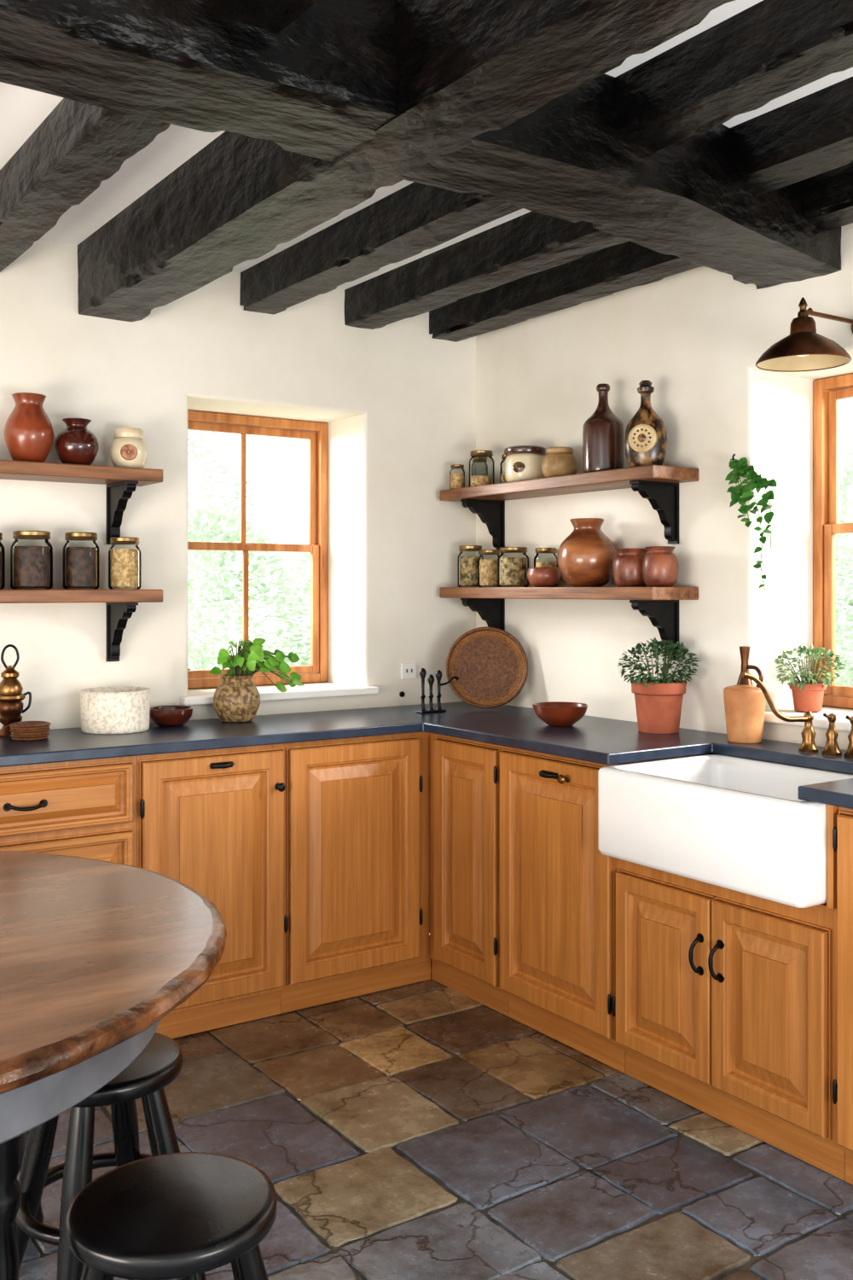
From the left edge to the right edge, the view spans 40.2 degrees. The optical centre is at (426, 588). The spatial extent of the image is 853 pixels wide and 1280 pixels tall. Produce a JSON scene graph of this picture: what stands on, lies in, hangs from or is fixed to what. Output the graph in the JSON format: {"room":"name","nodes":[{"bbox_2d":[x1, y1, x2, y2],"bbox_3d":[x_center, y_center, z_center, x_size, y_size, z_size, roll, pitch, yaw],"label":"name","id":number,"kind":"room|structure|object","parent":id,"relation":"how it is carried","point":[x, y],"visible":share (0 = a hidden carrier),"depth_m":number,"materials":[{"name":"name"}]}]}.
{"room":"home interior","nodes":[
{"label":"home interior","id":0,"kind":"room"},
{"bbox_2d":[0,238,476,729],"bbox_3d":[-1.654,0.120,3.741,4.950,2.520,0.360,0,0,-34],"label":"wall","id":1,"kind":"structure","parent":0,"point":[397,402],"depth_m":4.18,"materials":[{"name":"paint"}]},
{"bbox_2d":[0,459,162,544],"bbox_3d":[-1.465,-0.271,3.530,1.323,0.242,0.199,0,0,-34],"label":"wall shelf","id":2,"kind":"object","parent":1,"relation":"attached to","point":[120,482],"visible":0.96,"depth_m":3.74,"materials":[{"name":"brown wood"}]},
{"bbox_2d":[3,392,53,462],"bbox_3d":[-1.252,-0.501,3.664,0.150,0.217,0.150,0,0,-34],"label":"vase","id":3,"kind":"object","parent":2,"relation":"on","point":[28,433],"visible":0.88,"depth_m":3.62,"materials":[{"name":"ceramic"}]},
{"bbox_2d":[54,418,98,465],"bbox_3d":[-1.127,-0.469,3.749,0.136,0.152,0.136,0,0,-34],"label":"vase","id":4,"kind":"object","parent":2,"relation":"on","point":[76,444],"visible":0.88,"depth_m":3.70,"materials":[{"name":"red ceramic"}]},
{"bbox_2d":[110,427,147,468],"bbox_3d":[-0.983,-0.461,3.845,0.120,0.137,0.125,0,0,-34],"label":"lidded jar","id":5,"kind":"object","parent":2,"relation":"on","point":[128,449],"visible":0.87,"depth_m":3.80,"materials":[{"name":"beige ceramic"}]},
{"bbox_2d":[0,589,162,661],"bbox_3d":[-1.465,0.123,3.530,1.323,0.242,0.199,0,0,-34],"label":"wall shelf","id":6,"kind":"object","parent":1,"relation":"attached to","point":[121,604],"visible":1,"depth_m":3.74,"materials":[{"name":"brown wood"}]},
{"bbox_2d":[0,532,5,589],"bbox_3d":[-1.361,-0.086,3.590,0.112,0.175,0.112,0,0,-34],"label":"storage jar","id":7,"kind":"object","parent":6,"relation":"on","point":[2,552],"visible":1,"depth_m":3.59,"materials":[{"name":"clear glass"}]},
{"bbox_2d":[10,530,52,589],"bbox_3d":[-1.245,-0.089,3.668,0.129,0.182,0.129,0,0,-34],"label":"storage jar","id":8,"kind":"object","parent":6,"relation":"on","point":[31,567],"visible":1,"depth_m":3.62,"materials":[{"name":"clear glass"}]},
{"bbox_2d":[62,532,99,589],"bbox_3d":[-1.115,-0.089,3.757,0.114,0.182,0.114,0,0,-34],"label":"storage jar","id":9,"kind":"object","parent":6,"relation":"on","point":[80,565],"visible":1,"depth_m":3.71,"materials":[{"name":"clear glass"}]},
{"bbox_2d":[108,536,141,589],"bbox_3d":[-0.995,-0.084,3.839,0.106,0.170,0.106,0,0,-34],"label":"storage jar","id":10,"kind":"object","parent":6,"relation":"on","point":[125,565],"visible":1,"depth_m":3.80,"materials":[{"name":"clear glass"}]},
{"bbox_2d":[187,410,327,688],"bbox_3d":[-0.709,-0.148,4.540,0.717,1.050,0.054,0,0,-34],"label":"window","id":11,"kind":"structure","parent":1,"relation":"in","point":[316,433],"depth_m":4.65,"materials":[{"name":"brown wood"}]},
{"bbox_2d":[180,686,378,705],"bbox_3d":[-0.521,0.391,4.268,0.795,0.028,0.044,0,0,-34],"label":"window sill","id":12,"kind":"structure","parent":1,"relation":"attached to","point":[201,700],"depth_m":4.29,"materials":[{"name":"paint"}]},
{"bbox_2d":[399,691,404,697],"bbox_3d":[-0.096,0.415,4.580,0.022,0.022,0.008,0,0,-34],"label":"socket","id":13,"kind":"object","parent":1,"relation":"attached to","point":[402,693],"visible":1,"depth_m":4.58,"materials":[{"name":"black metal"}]},
{"bbox_2d":[401,663,416,679],"bbox_3d":[-0.070,0.324,4.596,0.064,0.060,0.011,0,0,-34],"label":"wall outlet","id":14,"kind":"object","parent":1,"relation":"attached to","point":[408,670],"visible":1,"depth_m":4.59,"materials":[{"name":"white plastic"}]},
{"bbox_2d":[0,0,852,290],"bbox_3d":[-0.353,-1.190,1.843,4.960,0.100,4.960,0,0,-34],"label":"ceiling","id":15,"kind":"structure","parent":0,"point":[22,112],"depth_m":3.03,"materials":[{"name":"paint"}]},
{"bbox_2d":[0,0,316,273],"bbox_3d":[-0.157,-1.071,1.820,0.150,0.138,4.500,0,0,-34],"label":"joist","id":16,"kind":"object","parent":15,"relation":"attached to","point":[78,147],"visible":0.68,"depth_m":2.78,"materials":[{"name":"brown wood"}]},
{"bbox_2d":[77,0,727,321],"bbox_3d":[0.195,-1.022,2.060,0.214,0.235,4.500,0,0,-34],"label":"ceiling beam","id":17,"kind":"structure","parent":15,"relation":"attached to","point":[467,71],"depth_m":2.42,"materials":[{"name":"brown wood"}]},
{"bbox_2d":[0,0,842,289],"bbox_3d":[-0.642,-1.025,2.057,4.534,0.230,0.429,0,0,-37],"label":"ceiling beam","id":18,"kind":"structure","parent":15,"relation":"attached to","point":[314,86],"depth_m":2.27,"materials":[{"name":"brown wood"}]},
{"bbox_2d":[239,0,852,314],"bbox_3d":[0.655,-1.071,2.374,0.145,0.138,4.500,0,0,-34],"label":"joist","id":19,"kind":"object","parent":15,"relation":"attached to","point":[770,49],"visible":0.73,"depth_m":2.52,"materials":[{"name":"brown wood"}]},
{"bbox_2d":[344,76,852,329],"bbox_3d":[1.013,-1.071,2.618,0.148,0.138,4.500,0,0,-34],"label":"joist","id":20,"kind":"object","parent":15,"relation":"attached to","point":[811,135],"visible":0.79,"depth_m":3.46,"materials":[{"name":"brown wood"}]},
{"bbox_2d":[428,160,852,342],"bbox_3d":[1.333,-1.071,2.837,0.145,0.138,4.500,0,0,-34],"label":"joist","id":21,"kind":"object","parent":15,"relation":"attached to","point":[828,196],"visible":0.61,"depth_m":3.92,"materials":[{"name":"brown wood"}]},
{"bbox_2d":[17,958,852,1279],"bbox_3d":[-0.401,1.429,1.593,4.608,0.103,4.609,0,0,-34],"label":"floor","id":22,"kind":"structure","parent":0,"point":[421,1130],"depth_m":2.80,"materials":[{"name":"stone"}]},
{"bbox_2d":[0,756,136,866],"bbox_3d":[-1.247,0.938,3.471,0.637,0.883,0.539,0,0,-34],"label":"base cabinet","id":23,"kind":"object","parent":22,"relation":"on","point":[87,808],"visible":0.34,"depth_m":3.36,"materials":[{"name":"brown wood"}]},
{"bbox_2d":[15,1032,206,1279],"bbox_3d":[-0.645,1.157,2.316,0.332,0.454,0.332,0,0,-40],"label":"stool","id":24,"kind":"object","parent":22,"relation":"on","point":[160,1062],"visible":0.4,"depth_m":2.28,"materials":[{"name":"black paint"}]},
{"bbox_2d":[0,850,226,1279],"bbox_3d":[-1.134,0.999,2.012,1.555,0.759,1.553,0,0,-34],"label":"round table","id":25,"kind":"object","parent":22,"relation":"on","point":[95,953],"visible":0.91,"depth_m":1.89,"materials":[{"name":"brown wood"}]},
{"bbox_2d":[65,1152,277,1279],"bbox_3d":[-0.387,1.157,1.775,0.332,0.454,0.332,0,0,36],"label":"stool","id":26,"kind":"object","parent":22,"relation":"on","point":[183,1215],"visible":1,"depth_m":1.73,"materials":[{"name":"black paint"}]},
{"bbox_2d":[136,743,287,1038],"bbox_3d":[-0.780,0.938,3.790,0.492,0.883,0.538,0,0,-34],"label":"base cabinet","id":27,"kind":"object","parent":22,"relation":"on","point":[211,822],"visible":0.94,"depth_m":3.63,"materials":[{"name":"brown wood"}]},
{"bbox_2d":[280,731,430,1013],"bbox_3d":[-0.341,0.938,4.109,0.592,0.883,0.508,0,0,-34],"label":"base cabinet","id":28,"kind":"object","parent":22,"relation":"on","point":[357,810],"visible":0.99,"depth_m":3.89,"materials":[{"name":"brown wood"}]},
{"bbox_2d":[430,733,509,1017],"bbox_3d":[0.339,0.938,4.065,0.588,0.883,0.438,0,0,-34],"label":"base cabinet","id":29,"kind":"object","parent":22,"relation":"on","point":[465,774],"visible":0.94,"depth_m":3.87,"materials":[{"name":"brown wood"}]},
{"bbox_2d":[500,745,713,1073],"bbox_3d":[0.600,0.938,3.656,0.618,0.883,0.529,0,0,-34],"label":"base cabinet","id":30,"kind":"object","parent":22,"relation":"on","point":[558,890],"visible":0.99,"depth_m":3.48,"materials":[{"name":"brown wood"}]},
{"bbox_2d":[612,859,844,1181],"bbox_3d":[0.954,1.060,3.136,0.619,0.637,0.725,0,0,-34],"label":"base cabinet","id":31,"kind":"object","parent":22,"relation":"on","point":[724,1005],"visible":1,"depth_m":2.94,"materials":[{"name":"brown wood"}]},
{"bbox_2d":[832,806,852,1185],"bbox_3d":[1.346,0.938,2.589,0.588,0.883,0.619,0,0,-34],"label":"base cabinet","id":32,"kind":"object","parent":22,"relation":"on","point":[843,834],"visible":0.99,"depth_m":2.65,"materials":[{"name":"brown wood"}]},
{"bbox_2d":[0,701,852,808],"bbox_3d":[0.048,0.476,2.994,2.279,0.032,2.789,0,0,-34],"label":"countertop","id":33,"kind":"structure","parent":32,"relation":"on","point":[605,741],"depth_m":3.60,"materials":[{"name":"stone"}]},
{"bbox_2d":[0,644,31,737],"bbox_3d":[-1.305,0.317,3.646,0.100,0.286,0.100,0,0,16],"label":"lantern","id":34,"kind":"object","parent":33,"relation":"on","point":[11,695],"visible":0.95,"depth_m":3.62,"materials":[{"name":"orange metal"}]},
{"bbox_2d":[9,721,51,740],"bbox_3d":[-1.214,0.434,3.563,0.124,0.050,0.124,0,0,-34],"label":"woven bowl","id":35,"kind":"object","parent":33,"relation":"on","point":[23,730],"visible":1,"depth_m":3.52,"materials":[{"name":"wicker"}]},
{"bbox_2d":[79,686,151,733],"bbox_3d":[-1.011,0.393,3.780,0.224,0.133,0.224,0,0,-34],"label":"ceramic pot","id":36,"kind":"object","parent":33,"relation":"on","point":[103,710],"visible":1,"depth_m":3.69,"materials":[{"name":"white ceramic"}]},
{"bbox_2d":[149,705,193,726],"bbox_3d":[-0.861,0.430,3.918,0.148,0.060,0.148,0,0,-34],"label":"bowl","id":37,"kind":"object","parent":33,"relation":"on","point":[160,715],"visible":0.98,"depth_m":3.87,"materials":[{"name":"red ceramic"}]},
{"bbox_2d":[209,638,304,722],"bbox_3d":[-0.588,0.316,4.068,0.341,0.288,0.203,0,0,-34],"label":"potted plant","id":38,"kind":"object","parent":33,"relation":"on","point":[236,699],"visible":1,"depth_m":4.01,"materials":[{"name":"green plant"}]},
{"bbox_2d":[415,668,459,713],"bbox_3d":[0.044,0.377,4.354,0.176,0.165,0.044,0,0,-34],"label":"stand","id":39,"kind":"object","parent":33,"relation":"on","point":[439,675],"visible":1,"depth_m":4.33,"materials":[{"name":"black metal"}]},
{"bbox_2d":[445,626,528,708],"bbox_3d":[0.231,0.301,4.458,0.316,0.309,0.103,0,0,3],"label":"wicker tray","id":40,"kind":"object","parent":33,"relation":"on","point":[491,665],"visible":0.98,"depth_m":4.46,"materials":[{"name":"brown wicker"}]},
{"bbox_2d":[532,701,588,726],"bbox_3d":[0.451,0.424,3.921,0.188,0.070,0.188,0,0,-34],"label":"shallow bowl","id":41,"kind":"object","parent":33,"relation":"on","point":[554,713],"visible":1,"depth_m":3.86,"materials":[{"name":"ceramic"}]},
{"bbox_2d":[617,637,700,733],"bbox_3d":[0.747,0.307,3.749,0.298,0.305,0.241,0,0,-34],"label":"potted plant","id":42,"kind":"object","parent":33,"relation":"on","point":[659,701],"visible":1,"depth_m":3.69,"materials":[{"name":"green plant"}]},
{"bbox_2d":[598,753,852,907],"bbox_3d":[0.865,0.616,3.083,0.490,0.244,0.694,0,0,-34],"label":"farmhouse sink","id":43,"kind":"object","parent":33,"relation":"in","point":[732,823],"visible":1,"depth_m":2.94,"materials":[{"name":"white ceramic"}]},
{"bbox_2d":[723,645,766,743],"bbox_3d":[0.960,0.317,3.502,0.124,0.286,0.130,0,0,-34],"label":"ceramic jug","id":44,"kind":"object","parent":33,"relation":"on","point":[745,702],"visible":0.96,"depth_m":3.46,"materials":[{"name":"orange ceramic"}]},
{"bbox_2d":[741,671,852,758],"bbox_3d":[1.036,0.344,3.195,0.255,0.231,0.230,0,0,-34],"label":"bridge faucet","id":45,"kind":"object","parent":33,"relation":"on","point":[832,747],"visible":1,"depth_m":3.23,"materials":[{"name":"gold metal"}]},
{"bbox_2d":[826,804,838,908],"bbox_3d":[0.987,0.618,2.732,0.125,0.244,0.018,0,0,-34],"label":"filler panel","id":46,"kind":"object","parent":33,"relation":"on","point":[832,811],"visible":0.33,"depth_m":2.70,"materials":[{"name":"brown wood"}]},
{"bbox_2d":[476,221,852,750],"bbox_3d":[1.648,0.120,2.991,0.360,2.520,4.600,0,0,-34],"label":"wall","id":47,"kind":"structure","parent":0,"point":[699,334],"depth_m":3.83,"materials":[{"name":"paint"}]},
{"bbox_2d":[439,464,698,549],"bbox_3d":[0.469,-0.271,4.210,0.212,0.242,1.173,0,0,-34],"label":"wall shelf","id":48,"kind":"object","parent":47,"relation":"attached to","point":[658,484],"visible":0.99,"depth_m":3.99,"materials":[{"name":"brown wood"}]},
{"bbox_2d":[449,464,465,488],"bbox_3d":[0.123,-0.443,4.632,0.060,0.100,0.060,0,0,-34],"label":"storage jar","id":49,"kind":"object","parent":48,"relation":"on","point":[456,480],"visible":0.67,"depth_m":4.61,"materials":[{"name":"clear glass"}]},
{"bbox_2d":[471,457,488,476],"bbox_3d":[0.213,-0.460,4.669,0.066,0.135,0.066,0,0,-34],"label":"storage jar","id":50,"kind":"object","parent":48,"relation":"on","point":[475,459],"visible":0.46,"depth_m":4.66,"materials":[{"name":"clear glass"}]},
{"bbox_2d":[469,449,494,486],"bbox_3d":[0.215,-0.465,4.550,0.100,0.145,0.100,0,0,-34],"label":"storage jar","id":51,"kind":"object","parent":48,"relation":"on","point":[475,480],"visible":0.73,"depth_m":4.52,"materials":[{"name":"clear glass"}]},
{"bbox_2d":[500,453,507,482],"bbox_3d":[0.327,-0.455,4.493,0.084,0.125,0.084,0,0,-34],"label":"storage jar","id":52,"kind":"object","parent":48,"relation":"on","point":[503,479],"visible":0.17,"depth_m":4.48,"materials":[{"name":"clear glass"}]},
{"bbox_2d":[504,445,546,482],"bbox_3d":[0.369,-0.461,4.351,0.158,0.136,0.158,0,0,-34],"label":"stoneware crock","id":53,"kind":"object","parent":48,"relation":"on","point":[522,462],"visible":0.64,"depth_m":4.29,"materials":[{"name":"beige ceramic"}]},
{"bbox_2d":[541,446,577,477],"bbox_3d":[0.479,-0.450,4.190,0.130,0.115,0.130,0,0,-34],"label":"ginger jar","id":54,"kind":"object","parent":48,"relation":"on","point":[559,461],"visible":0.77,"depth_m":4.14,"materials":[{"name":"beige ceramic"}]},
{"bbox_2d":[582,383,624,472],"bbox_3d":[0.608,-0.548,4.001,0.141,0.312,0.141,0,0,-34],"label":"bottle","id":55,"kind":"object","parent":48,"relation":"on","point":[603,441],"visible":0.87,"depth_m":3.95,"materials":[{"name":"brown glass"}]},
{"bbox_2d":[624,380,667,467],"bbox_3d":[0.720,-0.539,3.829,0.140,0.293,0.106,0,0,24],"label":"bottle","id":56,"kind":"object","parent":48,"relation":"on","point":[646,435],"visible":0.85,"depth_m":3.80,"materials":[{"name":"brown ceramic"}]},
{"bbox_2d":[439,587,698,660],"bbox_3d":[0.469,0.115,4.210,0.212,0.242,1.173,0,0,-34],"label":"wall shelf","id":57,"kind":"object","parent":47,"relation":"attached to","point":[660,605],"visible":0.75,"depth_m":3.88,"materials":[{"name":"brown wood"}]},
{"bbox_2d":[457,545,483,587],"bbox_3d":[0.175,-0.089,4.635,0.104,0.165,0.104,0,0,-34],"label":"storage jar","id":58,"kind":"object","parent":57,"relation":"on","point":[467,566],"visible":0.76,"depth_m":4.59,"materials":[{"name":"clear glass"}]},
{"bbox_2d":[477,549,500,587],"bbox_3d":[0.246,-0.079,4.531,0.092,0.145,0.092,0,0,-34],"label":"storage jar","id":59,"kind":"object","parent":57,"relation":"on","point":[487,568],"visible":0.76,"depth_m":4.49,"materials":[{"name":"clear glass"}]},
{"bbox_2d":[497,546,529,587],"bbox_3d":[0.329,-0.082,4.410,0.120,0.150,0.120,0,0,-34],"label":"storage jar","id":60,"kind":"object","parent":57,"relation":"on","point":[511,571],"visible":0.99,"depth_m":4.36,"materials":[{"name":"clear glass"}]},
{"bbox_2d":[527,567,560,587],"bbox_3d":[0.424,-0.042,4.208,0.120,0.070,0.120,0,0,-34],"label":"bowl","id":61,"kind":"object","parent":57,"relation":"on","point":[538,577],"visible":1,"depth_m":4.16,"materials":[{"name":"ceramic"}]},
{"bbox_2d":[534,547,558,587],"bbox_3d":[0.445,-0.079,4.337,0.090,0.145,0.090,0,0,-34],"label":"storage jar","id":62,"kind":"object","parent":57,"relation":"on","point":[541,550],"visible":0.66,"depth_m":4.31,"materials":[{"name":"clear glass"}]},
{"bbox_2d":[557,517,617,587],"bbox_3d":[0.563,-0.125,4.071,0.209,0.237,0.209,0,0,-34],"label":"round pot","id":63,"kind":"object","parent":57,"relation":"on","point":[585,557],"visible":0.98,"depth_m":4.00,"materials":[{"name":"brown ceramic"}]},
{"bbox_2d":[612,547,647,587],"bbox_3d":[0.687,-0.070,3.886,0.128,0.127,0.128,0,0,-34],"label":"clay pot","id":64,"kind":"object","parent":57,"relation":"on","point":[627,566],"visible":0.79,"depth_m":3.84,"materials":[{"name":"brown ceramic"}]},
{"bbox_2d":[642,546,678,587],"bbox_3d":[0.759,-0.072,3.779,0.116,0.130,0.116,0,0,-34],"label":"clay pot","id":65,"kind":"object","parent":57,"relation":"on","point":[660,564],"visible":1,"depth_m":3.73,"materials":[{"name":"orange ceramic"}]},
{"bbox_2d":[725,453,777,590],"bbox_3d":[0.979,-0.206,3.535,0.091,0.422,0.174,0,0,-17],"label":"ivy","id":66,"kind":"object","parent":47,"relation":"hanging from","point":[741,466],"visible":1,"depth_m":3.53,"materials":[{"name":"green plant"}]},
{"bbox_2d":[756,296,852,372],"bbox_3d":[1.072,-0.695,3.167,0.392,0.180,0.246,0,0,-34],"label":"wall lamp","id":67,"kind":"object","parent":47,"relation":"attached to","point":[805,349],"visible":1,"depth_m":3.11,"materials":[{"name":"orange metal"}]},
{"bbox_2d":[763,712,851,732],"bbox_3d":[1.256,0.391,3.220,0.030,0.028,1.000,0,0,-34],"label":"trim","id":68,"kind":"structure","parent":47,"relation":"attached to","point":[841,725],"depth_m":3.38,"materials":[{"name":"paint"}]},
{"bbox_2d":[773,643,845,711],"bbox_3d":[1.181,0.272,3.604,0.248,0.208,0.201,0,0,-34],"label":"potted plant","id":69,"kind":"object","parent":47,"relation":"on","point":[808,694],"visible":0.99,"depth_m":3.57,"materials":[{"name":"green plant"}]},
{"bbox_2d":[813,373,852,708],"bbox_3d":[1.534,-0.150,3.412,0.054,1.054,0.921,0,0,-34],"label":"window","id":70,"kind":"structure","parent":47,"relation":"in","point":[828,392],"depth_m":3.75,"materials":[{"name":"brown wood"}]},
{"label":"outside","id":71,"kind":"structure","parent":0,"visible":0},
{"bbox_2d":[187,640,852,686],"bbox_3d":[1.516,1.730,11.738,50.000,0.100,50.000,0,0,-34],"label":"ground","id":72,"kind":"structure","parent":71,"point":[218,647],"depth_m":31.61,"materials":[{"name":"green plant"}]},
{"bbox_2d":[187,430,265,669],"bbox_3d":[-3.383,-0.279,13.950,3.159,3.934,2.296,0,0,-34],"label":"tree","id":73,"kind":"object","parent":72,"relation":"on","point":[207,452],"visible":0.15,"depth_m":14.19,"materials":[{"name":"green plant"}]},
{"bbox_2d":[187,498,306,670],"bbox_3d":[-2.012,0.472,9.815,2.121,2.444,1.534,0,0,-34],"label":"bush","id":74,"kind":"object","parent":72,"relation":"on","point":[214,525],"visible":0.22,"depth_m":9.85,"materials":[{"name":"green plant"}]},
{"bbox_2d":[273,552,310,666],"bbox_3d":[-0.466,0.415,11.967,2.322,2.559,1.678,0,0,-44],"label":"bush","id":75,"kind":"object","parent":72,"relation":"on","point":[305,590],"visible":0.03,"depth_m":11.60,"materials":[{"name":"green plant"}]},
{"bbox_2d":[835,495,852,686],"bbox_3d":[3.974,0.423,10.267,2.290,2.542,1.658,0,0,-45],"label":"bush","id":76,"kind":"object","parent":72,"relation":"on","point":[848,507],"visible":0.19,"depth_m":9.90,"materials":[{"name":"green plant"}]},
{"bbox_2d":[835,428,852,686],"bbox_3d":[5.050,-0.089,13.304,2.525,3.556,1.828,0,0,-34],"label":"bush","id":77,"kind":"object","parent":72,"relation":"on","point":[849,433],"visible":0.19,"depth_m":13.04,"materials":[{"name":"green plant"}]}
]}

